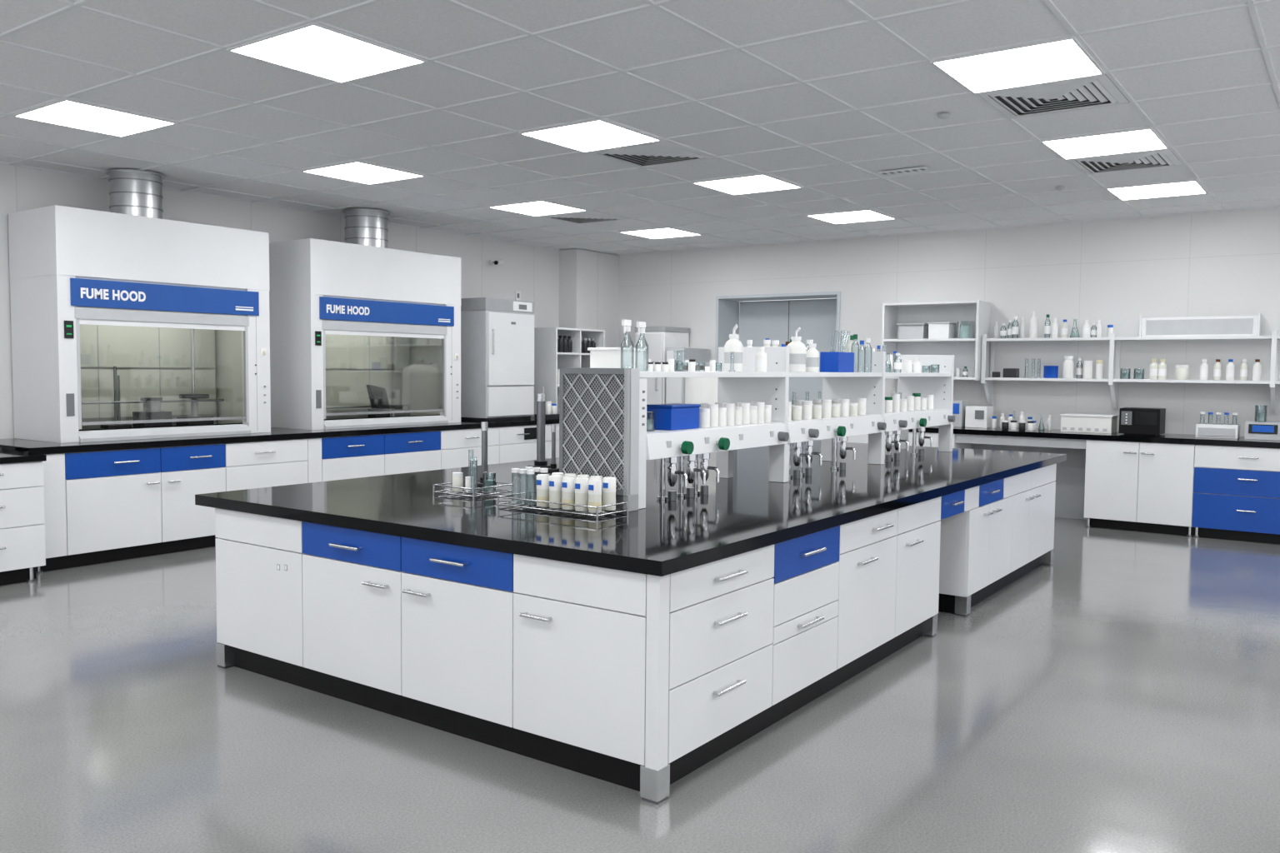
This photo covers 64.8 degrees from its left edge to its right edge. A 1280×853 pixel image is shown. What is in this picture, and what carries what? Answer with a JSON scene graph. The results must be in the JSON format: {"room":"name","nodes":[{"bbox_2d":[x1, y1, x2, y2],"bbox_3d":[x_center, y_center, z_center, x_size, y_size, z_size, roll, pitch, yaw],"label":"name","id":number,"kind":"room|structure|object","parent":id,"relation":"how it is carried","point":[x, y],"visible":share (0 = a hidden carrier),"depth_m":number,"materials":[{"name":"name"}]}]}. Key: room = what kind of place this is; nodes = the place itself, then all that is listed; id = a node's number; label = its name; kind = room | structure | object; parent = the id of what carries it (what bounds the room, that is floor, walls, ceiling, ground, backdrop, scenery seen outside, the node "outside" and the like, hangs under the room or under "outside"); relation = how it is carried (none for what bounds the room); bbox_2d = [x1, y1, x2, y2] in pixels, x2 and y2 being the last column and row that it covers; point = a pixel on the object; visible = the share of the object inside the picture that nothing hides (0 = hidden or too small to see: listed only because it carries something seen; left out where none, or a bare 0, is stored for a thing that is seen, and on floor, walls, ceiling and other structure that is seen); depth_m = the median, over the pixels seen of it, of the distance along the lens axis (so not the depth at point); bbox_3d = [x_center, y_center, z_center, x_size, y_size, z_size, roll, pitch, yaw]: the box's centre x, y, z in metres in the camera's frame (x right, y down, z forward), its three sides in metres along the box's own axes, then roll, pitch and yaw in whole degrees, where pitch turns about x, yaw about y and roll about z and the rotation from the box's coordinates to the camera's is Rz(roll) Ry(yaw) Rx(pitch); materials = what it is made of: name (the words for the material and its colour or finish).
{"room":"laboratory","nodes":[
{"label":"laboratory","id":0,"kind":"room"},
{"bbox_2d":[0,163,559,439],"bbox_3d":[-4.993,-0.585,8.976,0.102,3.250,15.000,3,4,36],"label":"wall","id":1,"kind":"structure","parent":0,"point":[533,272],"depth_m":10.42,"materials":[{"name":"white paint"}]},
{"bbox_2d":[490,259,504,265],"bbox_3d":[-1.866,-2.120,13.005,0.168,0.099,0.198,1,3,15],"label":"security camera","id":2,"kind":"object","parent":1,"relation":"attached to","point":[499,262],"visible":1,"depth_m":12.99,"materials":[{"name":"white plastic"}]},
{"bbox_2d":[515,290,520,300],"bbox_3d":[-1.633,-1.750,13.491,0.018,0.120,0.100,3,4,36],"label":"light switch","id":3,"kind":"object","parent":1,"relation":"attached to","point":[517,294],"visible":0.86,"depth_m":13.48,"materials":[{"name":"white plastic"}]},
{"bbox_2d":[559,249,619,347],"bbox_3d":[-0.735,-0.866,14.547,0.322,3.250,0.970,3,4,36],"label":"wall pillar","id":4,"kind":"structure","parent":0,"point":[588,280],"depth_m":14.23,"materials":[{"name":"white paint"}]},
{"bbox_2d":[0,517,1279,852],"bbox_3d":[0.272,1.319,5.847,12.450,0.100,15.900,3,4,36],"label":"floor","id":5,"kind":"structure","parent":0,"point":[1121,694],"depth_m":4.26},
{"bbox_2d":[0,450,46,585],"bbox_3d":[-5.752,0.702,6.663,1.442,0.930,2.855,3,4,36],"label":"bench","id":6,"kind":"object","parent":5,"relation":"on","point":[22,549],"visible":1,"depth_m":7.29,"materials":[{"name":"laminate"}]},
{"bbox_2d":[0,415,559,574],"bbox_3d":[-2.863,0.467,10.925,1.162,0.965,7.440,3,4,36],"label":"laboratory bench","id":7,"kind":"object","parent":5,"relation":"on","point":[108,501],"visible":0.7,"depth_m":8.64,"materials":[{"name":"laminate"}]},
{"bbox_2d":[8,205,270,443],"bbox_3d":[-4.365,-0.858,8.967,0.850,1.874,1.903,3,4,36],"label":"fume hood","id":8,"kind":"object","parent":7,"relation":"on","point":[124,327],"visible":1,"depth_m":8.73,"materials":[{"name":"metal"}]},
{"bbox_2d":[105,169,165,219],"bbox_3d":[-4.391,-1.992,8.792,0.510,0.409,0.510,3,4,36],"label":"duct","id":9,"kind":"object","parent":8,"relation":"on","point":[136,192],"visible":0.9,"depth_m":8.62,"materials":[{"name":"silver metal"}]},
{"bbox_2d":[269,238,460,429],"bbox_3d":[-2.955,-0.958,10.931,0.850,1.874,2.023,3,4,36],"label":"fume hood","id":10,"kind":"object","parent":7,"relation":"on","point":[362,336],"visible":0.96,"depth_m":10.67,"materials":[{"name":"metal"}]},
{"bbox_2d":[342,208,389,248],"bbox_3d":[-2.934,-2.095,10.821,0.540,0.409,0.540,3,4,36],"label":"duct","id":11,"kind":"object","parent":10,"relation":"on","point":[367,227],"visible":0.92,"depth_m":10.63,"materials":[{"name":"silver metal"}]},
{"bbox_2d":[460,297,534,420],"bbox_3d":[-1.804,-0.821,12.391,0.705,1.453,0.856,3,4,36],"label":"refrigerator","id":12,"kind":"object","parent":7,"relation":"on","point":[497,334],"visible":0.93,"depth_m":12.07,"materials":[{"name":"metal"}]},
{"bbox_2d":[534,386,559,419],"bbox_3d":[-1.155,-0.306,12.727,0.200,0.400,0.300,3,4,36],"label":"bottles","id":13,"kind":"object","parent":7,"relation":"on","point":[550,408],"visible":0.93,"depth_m":12.70,"materials":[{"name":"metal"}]},
{"bbox_2d":[531,327,604,416],"bbox_3d":[-0.972,-0.725,13.487,0.480,1.155,1.020,3,4,36],"label":"shelving unit","id":14,"kind":"object","parent":7,"relation":"on","point":[547,361],"visible":0.38,"depth_m":13.10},
{"bbox_2d":[557,370,559,384],"bbox_3d":[-1.028,-0.645,13.174,0.076,0.200,0.346,3,4,36],"label":"jars","id":15,"kind":"object","parent":14,"relation":"in","point":[557,370],"visible":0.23,"depth_m":13.10,"materials":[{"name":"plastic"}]},
{"bbox_2d":[557,335,572,352],"bbox_3d":[-1.008,-1.073,13.137,0.080,0.220,0.350,3,4,36],"label":"bottles","id":16,"kind":"object","parent":14,"relation":"in","point":[564,345],"visible":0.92,"depth_m":13.14},
{"bbox_2d":[581,338,595,353],"bbox_3d":[-0.714,-1.084,13.548,0.076,0.200,0.346,3,4,36],"label":"bottles","id":17,"kind":"object","parent":14,"relation":"in","point":[585,345],"visible":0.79,"depth_m":13.50},
{"bbox_2d":[195,440,1066,804],"bbox_3d":[0.621,0.752,6.965,3.012,0.910,6.072,3,4,36],"label":"bench","id":18,"kind":"object","parent":5,"relation":"on","point":[634,650],"visible":0.91,"depth_m":4.55,"materials":[{"name":"laminate"}]},
{"bbox_2d":[432,450,514,499],"bbox_3d":[-0.904,0.251,5.479,0.310,0.231,0.310,3,4,36],"label":"tray","id":19,"kind":"object","parent":18,"relation":"on","point":[490,486],"visible":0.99,"depth_m":5.43,"materials":[{"name":"silver metal"}]},
{"bbox_2d":[474,421,496,486],"bbox_3d":[-0.909,0.158,5.897,0.084,0.369,0.120,3,4,36],"label":"support stand","id":20,"kind":"object","parent":18,"relation":"on","point":[484,425],"visible":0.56,"depth_m":5.88,"materials":[{"name":"metal"}]},
{"bbox_2d":[527,394,550,468],"bbox_3d":[-0.683,0.029,6.960,0.112,0.509,0.160,3,4,36],"label":"support stand","id":21,"kind":"object","parent":18,"relation":"on","point":[540,462],"visible":0.83,"depth_m":6.93,"materials":[{"name":"metal"}]},
{"bbox_2d":[548,424,559,471],"bbox_3d":[-0.580,0.141,6.768,0.070,0.309,0.100,3,4,36],"label":"support stand","id":22,"kind":"object","parent":18,"relation":"on","point":[553,466],"visible":0.86,"depth_m":6.76,"materials":[{"name":"metal"}]},
{"bbox_2d":[497,466,628,519],"bbox_3d":[-0.380,0.310,4.893,0.631,0.188,0.245,3,4,36],"label":"tray","id":23,"kind":"object","parent":18,"relation":"on","point":[571,492],"visible":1,"depth_m":4.79,"materials":[{"name":"silver metal"}]},
{"bbox_2d":[559,367,639,511],"bbox_3d":[-0.205,0.056,4.977,0.425,0.689,0.095,3,4,36],"label":"end panel","id":24,"kind":"object","parent":18,"relation":"on","point":[599,407],"visible":0.85,"depth_m":4.91,"materials":[{"name":"white metal"}]},
{"bbox_2d":[638,346,955,509],"bbox_3d":[1.176,-0.112,6.906,0.562,0.829,4.640,3,4,36],"label":"rack","id":25,"kind":"object","parent":18,"relation":"on","point":[771,387],"visible":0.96,"depth_m":6.38,"materials":[{"name":"metal"}]},
{"bbox_2d":[587,347,645,371],"bbox_3d":[-0.120,-0.349,5.243,0.220,0.119,0.220,3,4,36],"label":"box","id":26,"kind":"object","parent":25,"relation":"on","point":[600,357],"visible":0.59,"depth_m":5.16,"materials":[{"name":"plastic"}]},
{"bbox_2d":[620,320,648,371],"bbox_3d":[-0.026,-0.399,4.975,0.137,0.252,0.067,1,3,2],"label":"bottles","id":27,"kind":"object","parent":25,"relation":"on","point":[626,323],"visible":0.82,"depth_m":4.99,"materials":[{"name":"clear glass"}]},
{"bbox_2d":[646,410,654,431],"bbox_3d":[-0.048,-0.098,5.215,0.197,0.233,0.241,-1,4,-26],"label":"glassware","id":28,"kind":"object","parent":25,"relation":"in","point":[650,422],"visible":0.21,"depth_m":5.15,"materials":[{"name":"clear glass"}]},
{"bbox_2d":[646,403,700,430],"bbox_3d":[0.178,-0.053,5.371,0.170,0.130,0.280,3,4,36],"label":"storage box","id":29,"kind":"object","parent":25,"relation":"in","point":[670,417],"visible":0.83,"depth_m":5.28,"materials":[{"name":"blue plastic"}]},
{"bbox_2d":[644,350,734,371],"bbox_3d":[0.190,-0.356,5.475,0.318,0.113,0.911,3,4,36],"label":"vials","id":30,"kind":"object","parent":25,"relation":"in","point":[687,365],"visible":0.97,"depth_m":5.40,"materials":[{"name":"plastic"}]},
{"bbox_2d":[699,401,771,427],"bbox_3d":[0.512,-0.074,5.828,0.172,0.125,0.766,3,4,36],"label":"jars","id":31,"kind":"object","parent":25,"relation":"in","point":[718,414],"visible":0.9,"depth_m":5.77,"materials":[{"name":"plastic"}]},
{"bbox_2d":[724,324,766,371],"bbox_3d":[0.591,-0.465,6.009,0.194,0.276,0.390,3,4,36],"label":"bottles","id":32,"kind":"object","parent":25,"relation":"in","point":[733,344],"visible":0.94,"depth_m":5.86,"materials":[{"name":"plastic"}]},
{"bbox_2d":[746,340,752,346],"label":"bottles","id":33,"kind":"object","parent":25,"relation":"in","point":[749,343],"depth_m":6.56,"materials":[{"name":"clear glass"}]},
{"bbox_2d":[763,327,819,372],"bbox_3d":[1.007,-0.500,6.588,0.212,0.287,0.738,2,4,27],"label":"bottles","id":34,"kind":"object","parent":25,"relation":"in","point":[801,360],"visible":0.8,"depth_m":6.46,"materials":[{"name":"plastic"}]},
{"bbox_2d":[788,391,865,421],"bbox_3d":[1.131,-0.160,6.843,0.356,0.192,1.226,3,4,36],"label":"jars","id":35,"kind":"object","parent":25,"relation":"in","point":[835,407],"visible":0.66,"depth_m":6.74,"materials":[{"name":"plastic"}]},
{"bbox_2d":[820,330,854,372],"bbox_3d":[1.382,-0.525,7.039,0.140,0.293,0.280,3,4,36],"label":"tube rack","id":36,"kind":"object","parent":25,"relation":"on","point":[830,362],"visible":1,"depth_m":6.95,"materials":[{"name":"blue plastic"}]},
{"bbox_2d":[841,334,872,372],"label":"bottles","id":37,"kind":"object","parent":25,"relation":"in","point":[851,347],"depth_m":7.29,"materials":[{"name":"clear glass"}]},
{"bbox_2d":[840,344,939,373],"bbox_3d":[2.011,-0.550,8.134,0.394,0.228,1.327,3,4,36],"label":"bottles","id":38,"kind":"object","parent":25,"relation":"in","point":[889,358],"visible":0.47,"depth_m":8.19,"materials":[{"name":"white plastic"}]},
{"bbox_2d":[884,387,933,413],"bbox_3d":[2.009,-0.229,8.064,0.316,0.206,1.116,3,4,36],"label":"jars","id":39,"kind":"object","parent":25,"relation":"in","point":[893,403],"visible":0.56,"depth_m":8.03,"materials":[{"name":"plastic"}]},
{"bbox_2d":[635,326,689,404],"bbox_3d":[0.278,-0.283,13.967,0.510,2.170,0.700,3,4,36],"label":"refrigerator","id":40,"kind":"object","parent":5,"relation":"on","point":[658,339],"visible":0.27,"depth_m":13.66,"materials":[{"name":"metal"}]},
{"bbox_2d":[665,348,709,404],"bbox_3d":[0.640,-0.120,13.719,0.280,1.880,0.675,3,4,36],"label":"storage cabinet","id":41,"kind":"object","parent":5,"relation":"on","point":[675,387],"visible":0.3,"depth_m":13.44,"materials":[{"name":"white metal"}]},
{"bbox_2d":[685,362,718,404],"bbox_3d":[0.758,0.109,11.474,0.500,1.680,0.500,3,4,36],"label":"storage tank","id":42,"kind":"object","parent":5,"relation":"on","point":[697,390],"visible":0.18,"depth_m":11.21,"materials":[{"name":"plastic"}]},
{"bbox_2d":[837,425,1279,544],"bbox_3d":[5.460,0.579,10.253,7.400,0.965,0.822,3,4,36],"label":"laboratory bench","id":43,"kind":"object","parent":5,"relation":"on","point":[1187,485],"visible":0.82,"depth_m":10.03,"materials":[{"name":"laminate"}]},
{"bbox_2d":[935,400,993,428],"bbox_3d":[3.722,-0.147,11.575,0.580,0.300,0.260,3,4,36],"label":"instruments","id":44,"kind":"object","parent":43,"relation":"on","point":[967,416],"visible":0.73,"depth_m":11.43,"materials":[{"name":"white plastic"}]},
{"bbox_2d":[991,410,1051,430],"bbox_3d":[4.212,-0.072,11.164,0.605,0.206,0.308,3,4,36],"label":"bottle","id":45,"kind":"object","parent":43,"relation":"on","point":[1010,423],"visible":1,"depth_m":11.10,"materials":[{"name":"plastic"}]},
{"bbox_2d":[1060,413,1118,434],"bbox_3d":[4.799,-0.034,10.783,0.520,0.185,0.320,3,4,36],"label":"instrument case","id":46,"kind":"object","parent":43,"relation":"on","point":[1091,423],"visible":1,"depth_m":10.66,"materials":[{"name":"plastic"}]},
{"bbox_2d":[1119,407,1165,435],"bbox_3d":[5.206,-0.054,10.456,0.380,0.270,0.355,3,4,36],"label":"microwave","id":47,"kind":"object","parent":43,"relation":"on","point":[1132,421],"visible":1,"depth_m":10.33,"materials":[{"name":"black metal"}]},
{"bbox_2d":[1195,411,1239,439],"bbox_3d":[5.745,-0.015,10.025,0.360,0.250,0.230,3,4,36],"label":"tube rack","id":48,"kind":"object","parent":43,"relation":"on","point":[1216,430],"visible":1,"depth_m":9.96,"materials":[{"name":"white plastic"}]},
{"bbox_2d":[1244,405,1279,440],"bbox_3d":[6.069,-0.039,9.805,0.300,0.330,0.248,3,4,36],"label":"instrument","id":49,"kind":"object","parent":43,"relation":"on","point":[1259,429],"visible":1,"depth_m":9.74,"materials":[{"name":"white plastic"}]},
{"bbox_2d":[0,0,1279,255],"bbox_3d":[0.243,-2.027,5.574,12.450,0.110,15.700,3,4,36],"label":"ceiling","id":50,"kind":"structure","parent":0,"point":[823,97],"depth_m":6.40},
{"bbox_2d":[12,99,177,137],"bbox_3d":[-3.677,-2.080,6.816,0.734,0.016,0.734,3,4,36],"label":"ceiling light panel","id":51,"kind":"object","parent":50,"relation":"in","point":[66,112],"depth_m":6.79,"materials":[{"name":"white plastic"}]},
{"bbox_2d":[226,22,427,83],"bbox_3d":[-1.658,-1.979,5.371,0.724,0.016,0.734,3,4,36],"label":"ceiling light panel","id":52,"kind":"object","parent":50,"relation":"in","point":[312,48],"depth_m":5.34,"materials":[{"name":"white plastic"}]},
{"bbox_2d":[300,160,425,184],"bbox_3d":[-2.366,-2.173,8.642,0.734,0.016,0.734,3,4,36],"label":"ceiling light panel","id":53,"kind":"object","parent":50,"relation":"in","point":[357,171],"depth_m":8.62,"materials":[{"name":"white plastic"}]},
{"bbox_2d":[487,200,588,216],"bbox_3d":[-1.055,-2.265,10.468,0.734,0.016,0.734,3,4,36],"label":"ceiling light panel","id":54,"kind":"object","parent":50,"relation":"in","point":[535,208],"depth_m":10.45,"materials":[{"name":"white plastic"}]},
{"bbox_2d":[539,210,628,224],"bbox_3d":[-0.618,-2.294,11.077,0.726,0.020,0.726,3,4,36],"label":"ceiling air vent","id":55,"kind":"object","parent":50,"relation":"in","point":[587,217],"depth_m":11.01,"materials":[{"name":"grey metal"}]},
{"bbox_2d":[518,119,662,152],"bbox_3d":[-0.347,-2.072,7.197,0.724,0.016,0.734,3,4,36],"label":"ceiling light panel","id":56,"kind":"object","parent":50,"relation":"in","point":[597,134],"depth_m":7.17,"materials":[{"name":"white plastic"}]},
{"bbox_2d":[587,140,713,167],"bbox_3d":[0.090,-2.101,7.806,0.716,0.020,0.726,3,4,36],"label":"ceiling air vent","id":57,"kind":"object","parent":50,"relation":"in","point":[662,152],"depth_m":7.75,"materials":[{"name":"white metal"}]},
{"bbox_2d":[619,227,702,239],"bbox_3d":[0.256,-2.358,12.294,0.734,0.016,0.734,3,4,36],"label":"ceiling light panel","id":58,"kind":"object","parent":50,"relation":"in","point":[665,232],"depth_m":12.29,"materials":[{"name":"white plastic"}]},
{"bbox_2d":[691,174,803,194],"bbox_3d":[0.964,-2.165,9.023,0.724,0.016,0.734,3,4,36],"label":"ceiling light panel","id":59,"kind":"object","parent":50,"relation":"in","point":[759,182],"depth_m":9.00,"materials":[{"name":"white plastic"}]},
{"bbox_2d":[805,209,896,224],"bbox_3d":[2.275,-2.258,10.850,0.724,0.016,0.734,3,4,36],"label":"ceiling light panel","id":60,"kind":"object","parent":50,"relation":"in","point":[868,215],"depth_m":10.83,"materials":[{"name":"white plastic"}]},
{"bbox_2d":[878,166,928,174],"bbox_3d":[2.166,-2.105,8.299,0.400,0.017,0.070,3,4,36],"label":"diffuser","id":61,"kind":"object","parent":50,"relation":"in","point":[921,168],"depth_m":8.28,"materials":[{"name":"white metal"}]},
{"bbox_2d":[937,113,949,119],"bbox_3d":[1.957,-1.997,6.502,0.080,0.025,0.080,3,4,36],"label":"smoke detector","id":62,"kind":"object","parent":50,"relation":"attached to","point":[942,116],"visible":1,"depth_m":6.48,"materials":[{"name":"white plastic"}]},
{"bbox_2d":[930,36,1104,94],"bbox_3d":[2.058,-1.952,5.477,0.724,0.016,0.734,3,4,36],"label":"ceiling light panel","id":63,"kind":"object","parent":50,"relation":"in","point":[1062,59],"depth_m":5.45,"materials":[{"name":"white plastic"}]},
{"bbox_2d":[975,74,1129,118],"bbox_3d":[2.495,-1.981,6.085,0.716,0.020,0.726,3,4,36],"label":"ceiling air vent","id":64,"kind":"object","parent":50,"relation":"in","point":[1093,91],"depth_m":6.04,"materials":[{"name":"white metal"}]},
{"bbox_2d":[1055,186,1064,190],"bbox_3d":[3.756,-2.125,9.024,0.080,0.025,0.080,3,4,36],"label":"smoke detector","id":65,"kind":"object","parent":50,"relation":"attached to","point":[1059,188],"visible":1,"depth_m":9.00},
{"bbox_2d":[1040,127,1169,159],"bbox_3d":[3.369,-2.045,7.303,0.724,0.016,0.734,3,4,36],"label":"ceiling light panel","id":66,"kind":"object","parent":50,"relation":"in","point":[1143,139],"depth_m":7.28,"materials":[{"name":"white plastic"}]},
{"bbox_2d":[1066,148,1183,174],"bbox_3d":[3.806,-2.074,7.912,0.716,0.020,0.726,3,4,36],"label":"ceiling air vent","id":67,"kind":"object","parent":50,"relation":"in","point":[1162,157],"depth_m":7.87,"materials":[{"name":"white metal"}]},
{"bbox_2d":[1105,180,1207,200],"bbox_3d":[4.681,-2.138,9.129,0.724,0.016,0.734,3,4,36],"label":"ceiling light panel","id":68,"kind":"object","parent":50,"relation":"in","point":[1185,187],"depth_m":9.11,"materials":[{"name":"white plastic"}]},
{"bbox_2d":[618,207,1279,436],"bbox_3d":[4.598,-0.659,11.757,12.450,3.250,0.702,3,4,36],"label":"wall","id":69,"kind":"structure","parent":0,"point":[1116,272],"depth_m":11.26,"materials":[{"name":"white paint"}]},
{"bbox_2d":[715,291,840,365],"bbox_3d":[1.938,-0.461,13.574,1.830,2.600,0.570,3,4,36],"label":"door frame","id":70,"kind":"structure","parent":69,"relation":"attached to","point":[727,307],"depth_m":13.81,"materials":[{"name":"white metal"}]},
{"bbox_2d":[739,298,836,440],"bbox_3d":[2.100,-0.450,13.802,1.740,2.555,0.130,3,4,36],"label":"door","id":71,"kind":"structure","parent":69,"relation":"in","point":[779,321],"depth_m":13.74,"materials":[{"name":"metal"}]},
{"bbox_2d":[881,300,990,380],"bbox_3d":[3.465,-1.000,11.844,1.140,0.900,0.448,3,4,36],"label":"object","id":72,"kind":"object","parent":69,"relation":"attached to","point":[967,352],"visible":0.73,"depth_m":11.90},
{"bbox_2d":[896,321,955,339],"bbox_3d":[3.382,-1.128,11.917,0.630,0.194,0.260,3,4,36],"label":"boxes","id":73,"kind":"object","parent":72,"relation":"in","point":[929,330],"visible":0.84,"depth_m":11.83},
{"bbox_2d":[955,364,974,377],"bbox_3d":[3.485,-0.690,11.866,0.976,0.206,0.172,3,4,36],"label":"glassware","id":74,"kind":"object","parent":72,"relation":"in","point":[957,370],"visible":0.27,"depth_m":11.74,"materials":[{"name":"clear glass"}]},
{"bbox_2d":[957,320,974,338],"bbox_3d":[3.751,-1.110,11.617,0.190,0.200,0.190,3,4,36],"label":"glass jar","id":75,"kind":"object","parent":72,"relation":"in","point":[963,332],"visible":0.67,"depth_m":11.54,"materials":[{"name":"glass"}]},
{"bbox_2d":[980,313,1279,414],"bbox_3d":[5.887,-0.657,10.180,4.722,1.050,0.360,3,4,36],"label":"shelving","id":76,"kind":"object","parent":69,"relation":"attached to","point":[1232,327],"visible":0.99,"depth_m":10.42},
{"bbox_2d":[991,368,1019,377],"bbox_3d":[4.129,-0.605,11.389,0.260,0.104,0.150,3,4,36],"label":"instrument box","id":77,"kind":"object","parent":76,"relation":"on","point":[1007,372],"visible":0.94,"depth_m":11.31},
{"bbox_2d":[1023,359,1041,378],"bbox_3d":[4.366,-0.647,11.210,0.195,0.213,0.065,3,4,36],"label":"cylinder","id":78,"kind":"object","parent":76,"relation":"in","point":[1025,359],"visible":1,"depth_m":11.20,"materials":[{"name":"clear glass"}]},
{"bbox_2d":[1043,365,1058,378],"bbox_3d":[4.519,-0.600,11.091,0.160,0.135,0.160,3,4,36],"label":"container","id":79,"kind":"object","parent":76,"relation":"on","point":[1049,372],"visible":1,"depth_m":11.03,"materials":[{"name":"blue plastic"}]},
{"bbox_2d":[1029,310,1090,338],"bbox_3d":[4.595,-1.119,11.032,0.631,0.300,0.116,3,4,36],"label":"bottles","id":80,"kind":"object","parent":76,"relation":"on","point":[1033,320],"visible":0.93,"depth_m":11.06,"materials":[{"name":"plastic"}]},
{"bbox_2d":[1062,356,1103,379],"bbox_3d":[4.794,-0.640,10.914,0.400,0.240,0.145,3,4,36],"label":"bottles","id":81,"kind":"object","parent":76,"relation":"in","point":[1068,365],"visible":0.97,"depth_m":10.88,"materials":[{"name":"plastic"}]},
{"bbox_2d":[1120,368,1144,379],"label":"beaker","id":82,"kind":"object","parent":76,"relation":"in","point":[1122,375],"depth_m":10.61,"materials":[{"name":"clear glass"}]},
{"bbox_2d":[1149,359,1166,379],"label":"bottles","id":83,"kind":"object","parent":76,"relation":"in","point":[1157,372],"depth_m":10.46,"materials":[{"name":"white plastic"}]},
{"bbox_2d":[1175,365,1189,379],"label":"jar","id":84,"kind":"object","parent":76,"relation":"in","point":[1181,372],"depth_m":10.30,"materials":[{"name":"white plastic"}]},
{"bbox_2d":[1200,359,1208,379],"label":"bottles","id":85,"kind":"object","parent":76,"relation":"in","point":[1204,367],"depth_m":10.20,"materials":[{"name":"white plastic"}]},
{"bbox_2d":[1213,359,1221,379],"label":"bottles","id":86,"kind":"object","parent":76,"relation":"in","point":[1217,367],"depth_m":10.18,"materials":[{"name":"white plastic"}]},
{"bbox_2d":[1225,359,1234,380],"label":"bottles","id":87,"kind":"object","parent":76,"relation":"in","point":[1230,367],"depth_m":10.07,"materials":[{"name":"white plastic"}]},
{"bbox_2d":[1239,359,1248,380],"label":"bottles","id":88,"kind":"object","parent":76,"relation":"in","point":[1244,367],"depth_m":10.05,"materials":[{"name":"white plastic"}]},
{"bbox_2d":[1252,359,1261,380],"label":"bottles","id":89,"kind":"object","parent":76,"relation":"in","point":[1257,372],"depth_m":9.94,"materials":[{"name":"white plastic"}]}
]}

